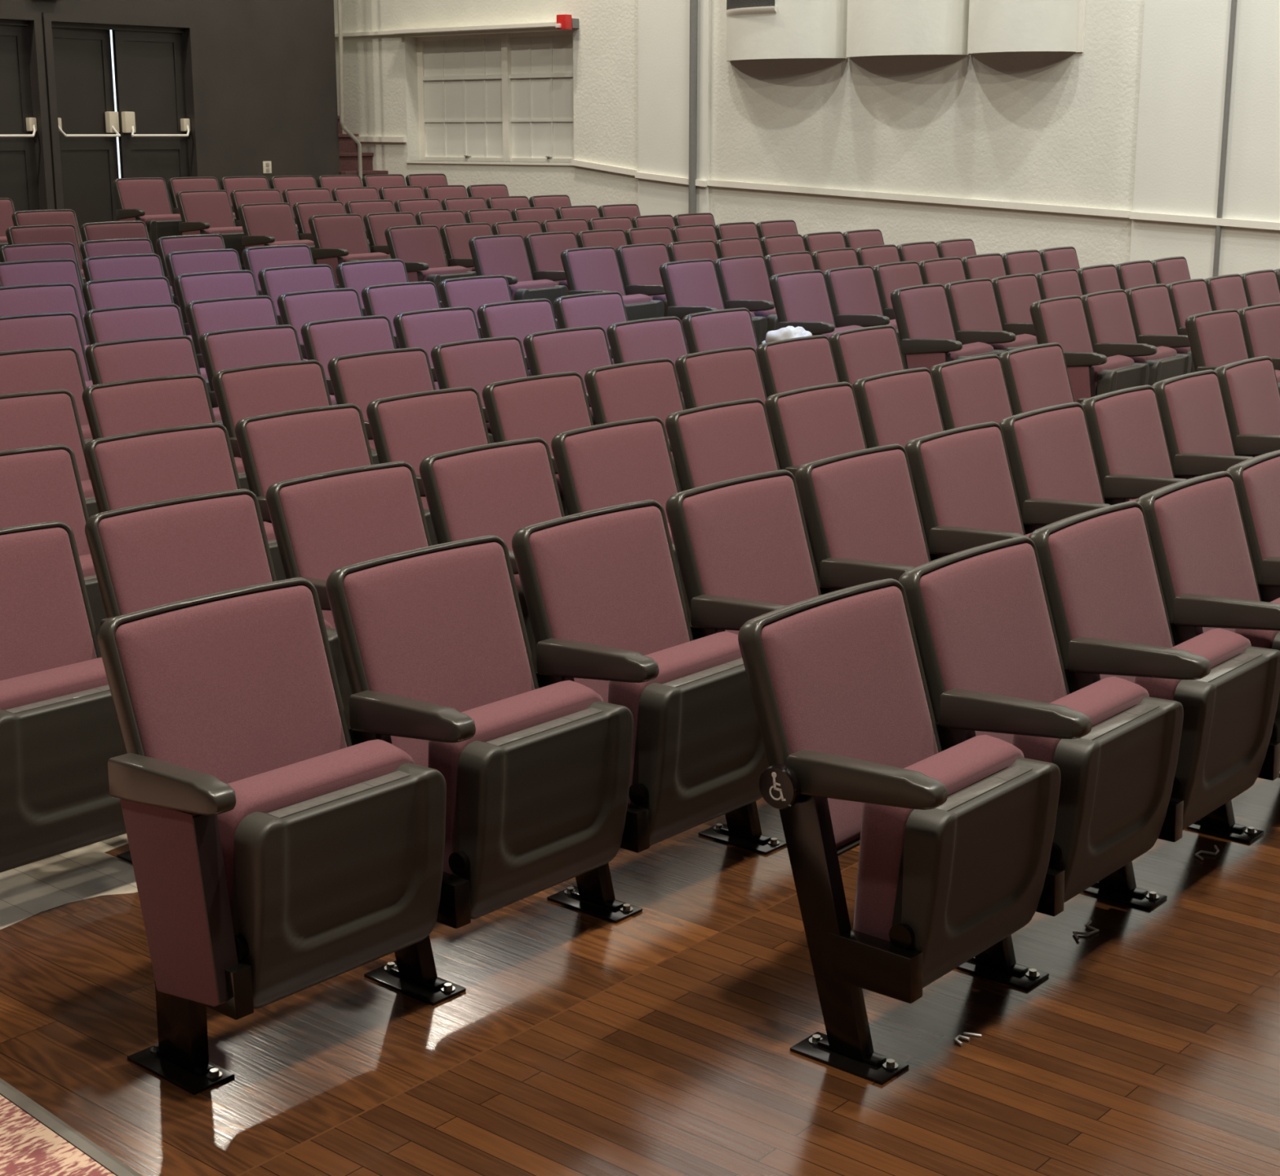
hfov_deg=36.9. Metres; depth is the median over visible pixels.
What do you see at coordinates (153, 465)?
seat
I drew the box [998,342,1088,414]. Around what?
seat
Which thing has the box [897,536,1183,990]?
seat
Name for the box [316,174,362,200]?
seat
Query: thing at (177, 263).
seat
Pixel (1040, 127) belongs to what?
wall
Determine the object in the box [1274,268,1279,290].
seat
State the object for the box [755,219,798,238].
seat
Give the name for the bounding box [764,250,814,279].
seat
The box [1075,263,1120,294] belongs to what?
seat
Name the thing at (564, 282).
seat cushion
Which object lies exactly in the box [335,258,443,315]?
seat
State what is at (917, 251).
seat
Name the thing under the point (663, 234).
seat
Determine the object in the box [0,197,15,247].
seat
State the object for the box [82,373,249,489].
seat
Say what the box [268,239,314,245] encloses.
seat cushion
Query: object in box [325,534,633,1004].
seat
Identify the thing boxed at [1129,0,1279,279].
wall
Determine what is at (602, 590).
seat
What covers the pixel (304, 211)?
seat
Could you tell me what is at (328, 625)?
seat cushion
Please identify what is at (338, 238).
seat
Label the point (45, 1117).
edging
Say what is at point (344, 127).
pipe
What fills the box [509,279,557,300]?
seat cushion
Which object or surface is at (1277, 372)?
seat cushion
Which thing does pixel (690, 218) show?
seat
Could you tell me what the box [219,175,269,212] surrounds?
seat
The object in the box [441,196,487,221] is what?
seat
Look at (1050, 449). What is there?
seat
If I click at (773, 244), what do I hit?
seat
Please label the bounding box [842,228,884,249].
seat
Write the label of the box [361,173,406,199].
seat
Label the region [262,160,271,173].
wall outlet
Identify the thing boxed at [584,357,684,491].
seat
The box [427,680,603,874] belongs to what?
seat cushion
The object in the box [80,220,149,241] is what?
seat
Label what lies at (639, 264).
seat
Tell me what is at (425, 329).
seat
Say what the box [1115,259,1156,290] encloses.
seat
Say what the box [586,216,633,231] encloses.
seat
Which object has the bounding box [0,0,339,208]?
wall
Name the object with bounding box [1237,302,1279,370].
seat
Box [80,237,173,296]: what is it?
seat
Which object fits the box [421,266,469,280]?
seat cushion
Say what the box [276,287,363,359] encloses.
seat
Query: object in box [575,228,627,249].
seat
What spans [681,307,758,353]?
seat
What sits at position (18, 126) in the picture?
door
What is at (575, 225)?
seat
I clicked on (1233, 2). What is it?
conduit
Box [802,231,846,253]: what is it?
seat
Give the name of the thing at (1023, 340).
seat cushion
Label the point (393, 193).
seat
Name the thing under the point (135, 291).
seat
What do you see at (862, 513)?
seat
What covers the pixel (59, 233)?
seat
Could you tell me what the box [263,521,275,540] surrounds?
seat cushion
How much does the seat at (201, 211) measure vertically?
0.848 m
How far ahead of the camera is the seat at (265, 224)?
14.92 m
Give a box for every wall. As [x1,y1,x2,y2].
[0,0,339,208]
[333,0,1144,267]
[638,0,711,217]
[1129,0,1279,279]
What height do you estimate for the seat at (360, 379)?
0.832 m
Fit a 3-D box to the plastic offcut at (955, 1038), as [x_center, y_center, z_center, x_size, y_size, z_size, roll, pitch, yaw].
[0.633,0.893,3.794,0.025,0.006,0.034,11,17,39]
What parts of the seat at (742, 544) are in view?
armrest, foot plate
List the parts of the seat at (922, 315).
panel, armrest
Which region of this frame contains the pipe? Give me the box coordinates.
[337,0,362,183]
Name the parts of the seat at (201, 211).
panel, armrest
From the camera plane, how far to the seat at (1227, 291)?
11.60 m
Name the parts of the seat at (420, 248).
panel, armrest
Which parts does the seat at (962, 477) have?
armrest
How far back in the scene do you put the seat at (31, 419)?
6.60 m
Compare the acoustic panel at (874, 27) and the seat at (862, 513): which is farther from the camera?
the acoustic panel at (874, 27)
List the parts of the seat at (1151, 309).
armrest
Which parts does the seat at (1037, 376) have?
armrest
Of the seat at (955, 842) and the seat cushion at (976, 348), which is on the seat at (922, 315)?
the seat cushion at (976, 348)
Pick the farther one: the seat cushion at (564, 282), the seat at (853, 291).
the seat cushion at (564, 282)
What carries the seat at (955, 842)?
on the floor at (657, 1040)
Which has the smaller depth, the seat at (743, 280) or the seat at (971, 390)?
the seat at (971, 390)
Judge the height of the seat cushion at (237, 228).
0.388 m
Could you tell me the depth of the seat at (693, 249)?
12.99 m
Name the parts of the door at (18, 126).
push rod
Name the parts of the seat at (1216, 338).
armrest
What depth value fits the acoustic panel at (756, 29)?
16.55 m
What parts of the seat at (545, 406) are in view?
armrest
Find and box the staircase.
[337,115,387,186]
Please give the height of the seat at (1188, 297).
0.851 m
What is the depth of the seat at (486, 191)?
18.14 m
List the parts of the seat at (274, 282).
armrest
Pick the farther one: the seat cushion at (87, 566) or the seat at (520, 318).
the seat at (520, 318)
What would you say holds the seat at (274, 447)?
on the floor at (657, 1040)
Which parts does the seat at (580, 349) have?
armrest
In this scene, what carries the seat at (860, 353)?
on the floor at (657, 1040)
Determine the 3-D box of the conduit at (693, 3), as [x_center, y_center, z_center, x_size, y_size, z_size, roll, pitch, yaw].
[0.488,-7.330,16.969,0.071,9.241,0.072,11,17,39]
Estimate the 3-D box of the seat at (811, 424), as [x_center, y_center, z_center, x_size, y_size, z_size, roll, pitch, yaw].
[0.742,-0.285,6.937,0.484,0.846,0.593,11,17,38]
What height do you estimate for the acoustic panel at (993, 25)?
3.239 m
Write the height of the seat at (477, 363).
0.835 m
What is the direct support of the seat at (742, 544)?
on the floor at (657, 1040)
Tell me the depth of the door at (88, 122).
17.89 m
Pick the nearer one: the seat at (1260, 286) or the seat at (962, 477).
the seat at (962, 477)
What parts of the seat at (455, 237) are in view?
armrest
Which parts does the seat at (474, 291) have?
armrest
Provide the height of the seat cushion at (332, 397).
0.380 m
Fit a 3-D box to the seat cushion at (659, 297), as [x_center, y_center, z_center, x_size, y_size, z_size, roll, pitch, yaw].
[0.239,-1.744,12.526,0.129,0.389,0.452,10,17,36]
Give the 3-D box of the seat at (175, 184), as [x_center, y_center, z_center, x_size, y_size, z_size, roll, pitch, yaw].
[-3.745,-3.090,16.546,0.484,0.875,0.593,11,17,38]
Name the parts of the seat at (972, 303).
armrest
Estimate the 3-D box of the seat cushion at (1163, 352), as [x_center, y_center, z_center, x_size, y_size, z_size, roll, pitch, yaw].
[2.722,-1.081,10.281,0.129,0.394,0.452,10,17,37]
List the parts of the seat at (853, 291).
armrest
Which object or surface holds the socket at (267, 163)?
attached to the wall outlet at (267, 167)
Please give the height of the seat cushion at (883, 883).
0.381 m
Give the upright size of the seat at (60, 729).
0.832 m
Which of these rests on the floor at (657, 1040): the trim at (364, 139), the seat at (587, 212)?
the seat at (587, 212)
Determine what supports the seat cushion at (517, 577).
on the seat at (499, 489)
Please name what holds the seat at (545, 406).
on the floor at (657, 1040)
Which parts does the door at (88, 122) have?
push rod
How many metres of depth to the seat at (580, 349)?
8.57 m
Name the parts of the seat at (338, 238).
panel, armrest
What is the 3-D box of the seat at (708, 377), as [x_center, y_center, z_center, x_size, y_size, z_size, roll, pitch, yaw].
[0.442,-0.550,7.961,0.484,0.842,0.593,11,17,38]
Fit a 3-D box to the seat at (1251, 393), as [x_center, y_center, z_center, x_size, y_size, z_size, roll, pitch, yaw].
[2.529,-0.446,7.557,0.484,0.872,0.652,10,17,37]
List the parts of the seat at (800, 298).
armrest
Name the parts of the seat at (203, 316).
armrest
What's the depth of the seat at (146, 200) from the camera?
16.05 m
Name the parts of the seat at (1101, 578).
foot plate, armrest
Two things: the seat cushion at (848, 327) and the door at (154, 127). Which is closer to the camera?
the seat cushion at (848, 327)
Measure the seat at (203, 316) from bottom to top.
0.841 m
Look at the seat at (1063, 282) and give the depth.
11.48 m
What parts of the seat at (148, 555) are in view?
armrest, foot plate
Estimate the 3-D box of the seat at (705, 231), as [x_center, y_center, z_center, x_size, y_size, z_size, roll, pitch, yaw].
[0.526,-2.307,14.478,0.484,0.834,0.594,10,17,37]
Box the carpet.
[0,1093,115,1175]
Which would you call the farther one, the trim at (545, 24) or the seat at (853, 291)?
the trim at (545, 24)
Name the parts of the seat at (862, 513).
armrest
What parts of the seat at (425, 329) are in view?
armrest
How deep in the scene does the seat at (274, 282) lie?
10.69 m
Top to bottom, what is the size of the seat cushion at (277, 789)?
0.390 m
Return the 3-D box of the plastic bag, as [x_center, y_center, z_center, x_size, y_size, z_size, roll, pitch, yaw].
[0.731,-1.240,9.560,0.246,0.123,0.168,0,13,0]
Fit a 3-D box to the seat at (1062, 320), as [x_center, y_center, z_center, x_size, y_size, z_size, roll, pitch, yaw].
[2.280,-1.045,9.867,0.480,0.864,0.582,10,17,37]
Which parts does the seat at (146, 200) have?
panel, armrest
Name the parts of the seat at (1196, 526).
foot plate, armrest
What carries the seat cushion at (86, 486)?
on the seat at (31, 419)
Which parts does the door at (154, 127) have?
push rod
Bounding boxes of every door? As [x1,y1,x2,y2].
[0,24,39,211]
[51,26,120,242]
[111,30,190,213]
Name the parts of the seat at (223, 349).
armrest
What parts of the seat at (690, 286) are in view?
armrest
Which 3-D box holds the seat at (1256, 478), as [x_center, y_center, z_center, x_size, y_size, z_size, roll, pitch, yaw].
[1.970,0.052,5.530,0.498,0.842,0.652,11,17,38]
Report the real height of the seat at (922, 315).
0.877 m
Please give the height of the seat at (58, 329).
0.835 m
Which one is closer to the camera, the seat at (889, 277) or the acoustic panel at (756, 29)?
the seat at (889, 277)
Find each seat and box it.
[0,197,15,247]
[0,241,84,285]
[0,258,89,343]
[0,282,90,351]
[0,311,93,386]
[0,346,93,444]
[0,388,98,517]
[0,444,106,636]
[0,520,126,871]
[5,223,85,283]
[11,208,82,244]
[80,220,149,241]
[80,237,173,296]
[81,253,183,322]
[81,275,192,339]
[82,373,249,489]
[83,302,210,392]
[83,422,285,580]
[84,334,222,424]
[84,488,351,862]
[97,577,446,1093]
[112,177,182,254]
[155,234,225,285]
[164,248,242,306]
[167,176,236,223]
[173,269,258,335]
[175,189,244,270]
[184,294,306,368]
[198,324,337,407]
[212,359,379,464]
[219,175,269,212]
[230,188,299,239]
[234,403,437,545]
[237,202,316,264]
[241,244,339,295]
[257,263,337,324]
[265,461,431,628]
[269,175,317,202]
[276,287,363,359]
[281,187,332,224]
[293,200,370,250]
[300,315,396,395]
[308,213,391,284]
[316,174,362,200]
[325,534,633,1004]
[327,346,493,449]
[331,186,379,213]
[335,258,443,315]
[344,199,395,239]
[360,280,440,348]
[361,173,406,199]
[363,211,448,264]
[366,386,490,509]
[378,186,424,212]
[384,224,476,301]
[393,306,480,389]
[394,198,442,225]
[405,173,448,198]
[415,209,466,253]
[419,436,564,671]
[423,184,467,210]
[431,335,528,434]
[438,275,559,338]
[440,222,493,271]
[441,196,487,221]
[464,208,512,226]
[466,183,509,208]
[468,234,568,318]
[476,297,557,376]
[482,371,593,515]
[485,195,530,221]
[491,220,542,275]
[511,206,557,223]
[511,499,769,922]
[523,325,613,425]
[524,231,578,290]
[528,194,571,210]
[540,217,589,235]
[551,416,691,625]
[553,290,687,364]
[555,204,599,221]
[560,245,664,320]
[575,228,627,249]
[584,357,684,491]
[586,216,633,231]
[598,204,640,219]
[606,315,688,409]
[615,242,670,316]
[624,226,674,246]
[631,214,675,229]
[659,258,767,353]
[665,397,819,583]
[665,469,821,853]
[666,239,718,262]
[671,223,717,242]
[673,213,715,226]
[675,345,780,468]
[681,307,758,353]
[713,254,778,333]
[714,236,764,258]
[715,222,759,239]
[737,577,1061,1084]
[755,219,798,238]
[755,334,839,397]
[760,234,805,257]
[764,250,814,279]
[764,381,867,477]
[768,269,863,338]
[795,443,931,594]
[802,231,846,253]
[811,247,858,271]
[822,265,907,368]
[829,324,905,385]
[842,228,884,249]
[852,367,944,448]
[855,244,900,267]
[872,260,923,319]
[890,283,1006,369]
[896,240,939,262]
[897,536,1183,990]
[904,421,1031,560]
[918,256,966,285]
[929,354,1013,430]
[935,238,976,257]
[943,277,1037,351]
[960,253,1006,279]
[991,272,1041,336]
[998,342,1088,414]
[999,401,1137,534]
[1001,249,1044,275]
[1028,500,1279,909]
[1029,294,1149,401]
[1035,267,1083,299]
[1039,246,1079,271]
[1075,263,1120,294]
[1080,288,1191,386]
[1080,384,1186,504]
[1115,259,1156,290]
[1124,283,1195,373]
[1135,471,1279,842]
[1151,256,1191,284]
[1151,368,1253,479]
[1165,278,1212,335]
[1185,308,1279,391]
[1204,273,1248,311]
[1213,355,1279,457]
[1225,449,1279,775]
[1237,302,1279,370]
[1240,269,1279,306]
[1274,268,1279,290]
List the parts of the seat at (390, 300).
armrest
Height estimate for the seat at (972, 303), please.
0.873 m
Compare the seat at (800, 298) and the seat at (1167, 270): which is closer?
the seat at (800, 298)
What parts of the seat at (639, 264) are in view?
armrest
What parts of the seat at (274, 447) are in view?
armrest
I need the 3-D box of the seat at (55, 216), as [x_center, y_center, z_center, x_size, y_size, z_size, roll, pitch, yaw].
[-4.203,-2.323,13.940,0.484,0.817,0.652,11,17,39]
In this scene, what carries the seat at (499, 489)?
on the floor at (657, 1040)
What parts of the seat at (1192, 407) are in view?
armrest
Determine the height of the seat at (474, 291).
0.848 m
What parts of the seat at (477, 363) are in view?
armrest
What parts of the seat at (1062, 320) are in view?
panel, armrest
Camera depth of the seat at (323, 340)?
8.75 m
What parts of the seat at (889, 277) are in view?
armrest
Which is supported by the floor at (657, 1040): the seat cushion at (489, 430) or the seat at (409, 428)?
the seat at (409, 428)
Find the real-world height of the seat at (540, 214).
0.802 m
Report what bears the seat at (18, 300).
on the floor at (657, 1040)
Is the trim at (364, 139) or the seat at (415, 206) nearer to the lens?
the seat at (415, 206)
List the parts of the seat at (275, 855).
armrest, panel, foot plate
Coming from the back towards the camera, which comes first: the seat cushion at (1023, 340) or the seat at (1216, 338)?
the seat cushion at (1023, 340)
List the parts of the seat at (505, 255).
armrest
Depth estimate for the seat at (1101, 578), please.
4.58 m
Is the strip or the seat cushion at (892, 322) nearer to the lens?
the strip
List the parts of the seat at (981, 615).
foot plate, armrest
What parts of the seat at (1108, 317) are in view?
armrest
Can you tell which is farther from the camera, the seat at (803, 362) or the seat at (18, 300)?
the seat at (18, 300)
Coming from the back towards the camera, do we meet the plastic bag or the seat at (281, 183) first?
the seat at (281, 183)
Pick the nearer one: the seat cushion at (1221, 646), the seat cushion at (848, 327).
the seat cushion at (1221, 646)
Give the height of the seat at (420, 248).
0.825 m
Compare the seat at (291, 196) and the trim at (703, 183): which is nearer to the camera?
the seat at (291, 196)
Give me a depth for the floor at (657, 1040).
3.78 m
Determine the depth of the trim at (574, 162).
18.51 m
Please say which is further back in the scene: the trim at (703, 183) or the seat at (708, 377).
the trim at (703, 183)
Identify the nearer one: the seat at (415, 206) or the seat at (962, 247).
the seat at (962, 247)
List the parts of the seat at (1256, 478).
armrest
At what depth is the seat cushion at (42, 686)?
4.35 m
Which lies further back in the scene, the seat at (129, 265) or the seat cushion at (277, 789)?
the seat at (129, 265)
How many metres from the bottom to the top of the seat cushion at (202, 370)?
0.384 m
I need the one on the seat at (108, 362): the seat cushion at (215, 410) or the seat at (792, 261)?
the seat cushion at (215, 410)
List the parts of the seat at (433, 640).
armrest, foot plate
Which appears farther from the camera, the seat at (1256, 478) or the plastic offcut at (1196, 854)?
the seat at (1256, 478)
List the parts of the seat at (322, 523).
armrest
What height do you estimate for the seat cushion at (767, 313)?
0.391 m
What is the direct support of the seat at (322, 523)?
on the floor at (657, 1040)
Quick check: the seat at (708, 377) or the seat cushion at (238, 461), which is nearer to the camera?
the seat cushion at (238, 461)
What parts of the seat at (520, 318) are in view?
armrest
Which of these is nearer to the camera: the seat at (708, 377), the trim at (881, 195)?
the seat at (708, 377)
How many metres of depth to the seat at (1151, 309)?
10.67 m
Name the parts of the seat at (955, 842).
foot plate, armrest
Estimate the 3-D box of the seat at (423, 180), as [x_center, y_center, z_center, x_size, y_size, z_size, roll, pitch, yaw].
[-1.947,-3.586,18.667,0.484,0.854,0.652,11,17,39]
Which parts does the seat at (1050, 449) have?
armrest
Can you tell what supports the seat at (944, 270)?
on the floor at (657, 1040)
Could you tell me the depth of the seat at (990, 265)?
12.50 m
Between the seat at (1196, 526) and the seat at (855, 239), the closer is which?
the seat at (1196, 526)
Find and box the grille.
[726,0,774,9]
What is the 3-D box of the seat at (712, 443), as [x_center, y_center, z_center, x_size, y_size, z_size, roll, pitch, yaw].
[0.383,-0.184,6.518,0.484,0.844,0.593,11,17,38]
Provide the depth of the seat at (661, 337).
8.99 m
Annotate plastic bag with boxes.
[761,325,812,343]
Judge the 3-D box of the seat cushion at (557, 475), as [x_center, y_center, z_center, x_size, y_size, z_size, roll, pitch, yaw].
[-0.178,-0.286,7.110,0.129,0.384,0.452,11,17,39]
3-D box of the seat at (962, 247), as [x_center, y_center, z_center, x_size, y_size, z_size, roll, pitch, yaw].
[2.449,-2.121,14.049,0.484,0.829,0.652,10,17,37]
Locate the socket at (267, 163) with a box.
[266,162,269,171]
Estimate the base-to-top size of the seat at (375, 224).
0.816 m
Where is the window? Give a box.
[405,30,573,165]
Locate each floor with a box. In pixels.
[0,775,1279,1175]
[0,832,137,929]
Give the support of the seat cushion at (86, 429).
on the seat at (29, 370)
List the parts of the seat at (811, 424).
armrest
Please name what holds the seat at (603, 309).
on the floor at (657, 1040)
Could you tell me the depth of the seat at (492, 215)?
15.59 m
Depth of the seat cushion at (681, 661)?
4.43 m
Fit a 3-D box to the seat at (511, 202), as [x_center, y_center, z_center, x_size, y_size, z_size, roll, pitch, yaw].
[-1.060,-3.062,17.050,0.484,0.803,0.593,11,17,38]
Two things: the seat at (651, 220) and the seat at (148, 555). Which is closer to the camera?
the seat at (148, 555)
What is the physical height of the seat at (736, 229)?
0.829 m
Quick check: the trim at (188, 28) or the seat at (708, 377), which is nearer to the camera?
the seat at (708, 377)
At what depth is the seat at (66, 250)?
11.60 m
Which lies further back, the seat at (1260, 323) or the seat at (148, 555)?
the seat at (1260, 323)
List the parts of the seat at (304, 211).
armrest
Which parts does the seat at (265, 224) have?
panel, armrest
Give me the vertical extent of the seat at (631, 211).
0.793 m
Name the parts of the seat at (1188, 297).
armrest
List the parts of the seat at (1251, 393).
armrest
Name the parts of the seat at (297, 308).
armrest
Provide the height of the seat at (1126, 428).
0.868 m
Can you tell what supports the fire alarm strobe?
attached to the wall at (1040, 127)
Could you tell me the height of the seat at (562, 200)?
0.798 m
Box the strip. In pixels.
[963,1031,981,1036]
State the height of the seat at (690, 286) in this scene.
0.859 m
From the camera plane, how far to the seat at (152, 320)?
8.91 m
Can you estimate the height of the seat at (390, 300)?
0.846 m
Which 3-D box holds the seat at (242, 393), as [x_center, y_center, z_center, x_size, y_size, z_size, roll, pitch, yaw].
[-1.307,-0.418,7.303,0.484,0.830,0.593,11,17,39]
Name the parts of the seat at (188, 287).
armrest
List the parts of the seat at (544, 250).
armrest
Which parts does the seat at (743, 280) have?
armrest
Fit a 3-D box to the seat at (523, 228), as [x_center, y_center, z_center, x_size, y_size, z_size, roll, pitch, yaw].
[-0.808,-2.332,14.412,0.484,0.815,0.593,10,17,37]
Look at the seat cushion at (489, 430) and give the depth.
7.92 m
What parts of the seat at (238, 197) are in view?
armrest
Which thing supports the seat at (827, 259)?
on the floor at (657, 1040)
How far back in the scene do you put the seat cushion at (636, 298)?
12.06 m
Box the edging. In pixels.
[0,1077,142,1175]
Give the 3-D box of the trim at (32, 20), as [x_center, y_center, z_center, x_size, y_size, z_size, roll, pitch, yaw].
[-6.075,-3.878,16.762,0.225,2.272,1.975,11,17,39]
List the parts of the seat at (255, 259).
armrest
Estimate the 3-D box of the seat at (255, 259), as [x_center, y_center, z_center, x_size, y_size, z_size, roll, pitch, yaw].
[-2.093,-1.649,11.752,0.484,0.866,0.652,11,17,38]
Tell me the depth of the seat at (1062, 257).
13.36 m
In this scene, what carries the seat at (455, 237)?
on the floor at (657, 1040)
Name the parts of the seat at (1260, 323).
armrest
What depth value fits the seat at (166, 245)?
12.38 m
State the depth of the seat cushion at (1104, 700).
4.17 m
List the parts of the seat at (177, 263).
armrest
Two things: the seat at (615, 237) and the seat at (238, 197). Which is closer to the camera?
the seat at (615, 237)
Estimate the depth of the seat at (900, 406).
7.36 m
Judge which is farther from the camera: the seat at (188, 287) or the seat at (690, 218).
the seat at (690, 218)
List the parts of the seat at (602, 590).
foot plate, armrest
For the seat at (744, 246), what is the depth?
13.42 m
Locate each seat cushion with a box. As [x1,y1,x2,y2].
[0,235,8,242]
[0,657,108,709]
[79,553,95,576]
[80,424,92,439]
[80,479,94,497]
[84,380,93,386]
[140,213,181,222]
[200,367,208,378]
[204,226,243,234]
[212,407,222,420]
[217,738,415,920]
[234,457,244,472]
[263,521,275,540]
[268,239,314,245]
[324,618,333,628]
[329,394,336,404]
[340,252,390,262]
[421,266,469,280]
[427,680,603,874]
[485,422,492,434]
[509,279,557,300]
[514,573,520,592]
[555,474,562,500]
[558,280,568,290]
[608,631,742,803]
[622,293,652,303]
[652,293,666,302]
[667,522,673,543]
[753,307,776,317]
[822,324,863,338]
[853,734,1023,941]
[887,319,897,328]
[949,342,993,360]
[988,333,1037,350]
[1012,675,1149,762]
[1093,355,1133,390]
[1128,346,1177,363]
[1134,627,1251,700]
[1172,346,1191,353]
[1234,597,1279,648]
[1275,369,1279,382]
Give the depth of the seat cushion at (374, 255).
14.17 m
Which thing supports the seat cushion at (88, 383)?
on the seat at (58, 329)
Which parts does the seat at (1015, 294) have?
armrest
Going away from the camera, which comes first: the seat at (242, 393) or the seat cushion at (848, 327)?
the seat at (242, 393)
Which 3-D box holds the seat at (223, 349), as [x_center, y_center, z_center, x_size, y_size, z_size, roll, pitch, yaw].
[-1.592,-0.696,8.325,0.484,0.830,0.593,11,17,39]
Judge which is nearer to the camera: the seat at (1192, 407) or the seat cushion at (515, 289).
the seat at (1192, 407)
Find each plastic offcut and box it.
[953,1034,969,1044]
[1072,920,1098,939]
[1194,844,1219,859]
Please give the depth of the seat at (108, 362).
7.94 m
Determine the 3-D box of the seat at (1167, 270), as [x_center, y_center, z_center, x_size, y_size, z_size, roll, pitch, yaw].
[3.666,-1.760,12.780,0.484,0.850,0.652,10,17,37]
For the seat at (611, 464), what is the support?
on the floor at (657, 1040)
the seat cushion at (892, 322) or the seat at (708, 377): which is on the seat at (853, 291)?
the seat cushion at (892, 322)
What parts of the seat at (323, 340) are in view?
armrest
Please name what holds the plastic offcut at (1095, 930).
on the floor at (657, 1040)
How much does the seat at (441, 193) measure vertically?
0.826 m
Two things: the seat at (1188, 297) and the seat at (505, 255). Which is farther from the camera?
the seat at (505, 255)
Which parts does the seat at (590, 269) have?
armrest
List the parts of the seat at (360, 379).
armrest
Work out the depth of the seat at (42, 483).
5.60 m
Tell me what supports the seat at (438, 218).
on the floor at (657, 1040)
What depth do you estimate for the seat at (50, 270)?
10.55 m
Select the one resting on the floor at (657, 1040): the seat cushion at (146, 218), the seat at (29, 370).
the seat at (29, 370)
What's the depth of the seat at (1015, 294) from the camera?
10.99 m
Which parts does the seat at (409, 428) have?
armrest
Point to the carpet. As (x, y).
(28, 1147)
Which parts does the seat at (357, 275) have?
armrest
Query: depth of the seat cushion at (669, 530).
5.93 m
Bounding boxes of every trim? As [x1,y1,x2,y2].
[0,10,54,209]
[41,12,204,208]
[334,22,556,37]
[355,136,406,142]
[571,159,638,175]
[635,171,708,186]
[706,179,1132,217]
[1129,211,1279,230]
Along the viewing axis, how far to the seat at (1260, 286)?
12.02 m
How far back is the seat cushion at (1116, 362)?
9.71 m
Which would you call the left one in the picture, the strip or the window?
the window
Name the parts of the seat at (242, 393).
armrest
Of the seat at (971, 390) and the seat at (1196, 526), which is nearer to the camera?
the seat at (1196, 526)
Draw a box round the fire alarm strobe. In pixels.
[555,13,578,29]
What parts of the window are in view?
sash, sill, sash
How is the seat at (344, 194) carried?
on the floor at (657, 1040)
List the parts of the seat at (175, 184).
armrest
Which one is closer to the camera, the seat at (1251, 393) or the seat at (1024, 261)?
the seat at (1251, 393)
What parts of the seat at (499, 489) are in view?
armrest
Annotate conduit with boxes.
[688,0,697,213]
[1212,0,1236,276]
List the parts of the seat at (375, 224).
armrest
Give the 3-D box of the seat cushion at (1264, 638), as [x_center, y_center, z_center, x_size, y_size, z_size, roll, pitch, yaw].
[1.688,0.220,5.078,0.129,0.384,0.452,11,17,38]
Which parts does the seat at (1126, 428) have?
armrest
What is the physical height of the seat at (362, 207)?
0.816 m
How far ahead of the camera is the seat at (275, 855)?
3.67 m
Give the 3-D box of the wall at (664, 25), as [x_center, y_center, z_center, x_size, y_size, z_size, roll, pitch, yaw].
[0.316,-7.221,17.223,0.840,9.590,0.045,11,17,39]
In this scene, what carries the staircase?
on the floor at (657, 1040)
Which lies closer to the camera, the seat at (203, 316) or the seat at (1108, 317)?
the seat at (203, 316)
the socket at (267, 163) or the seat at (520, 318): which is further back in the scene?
the socket at (267, 163)
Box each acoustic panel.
[725,0,848,62]
[846,0,968,57]
[967,0,1085,54]
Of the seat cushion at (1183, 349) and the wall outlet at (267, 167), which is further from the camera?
the wall outlet at (267, 167)
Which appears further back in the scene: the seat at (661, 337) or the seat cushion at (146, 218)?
the seat cushion at (146, 218)
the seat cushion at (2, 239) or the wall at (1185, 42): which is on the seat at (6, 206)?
the seat cushion at (2, 239)
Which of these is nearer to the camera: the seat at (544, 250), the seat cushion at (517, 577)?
the seat cushion at (517, 577)
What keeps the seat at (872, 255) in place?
on the floor at (657, 1040)

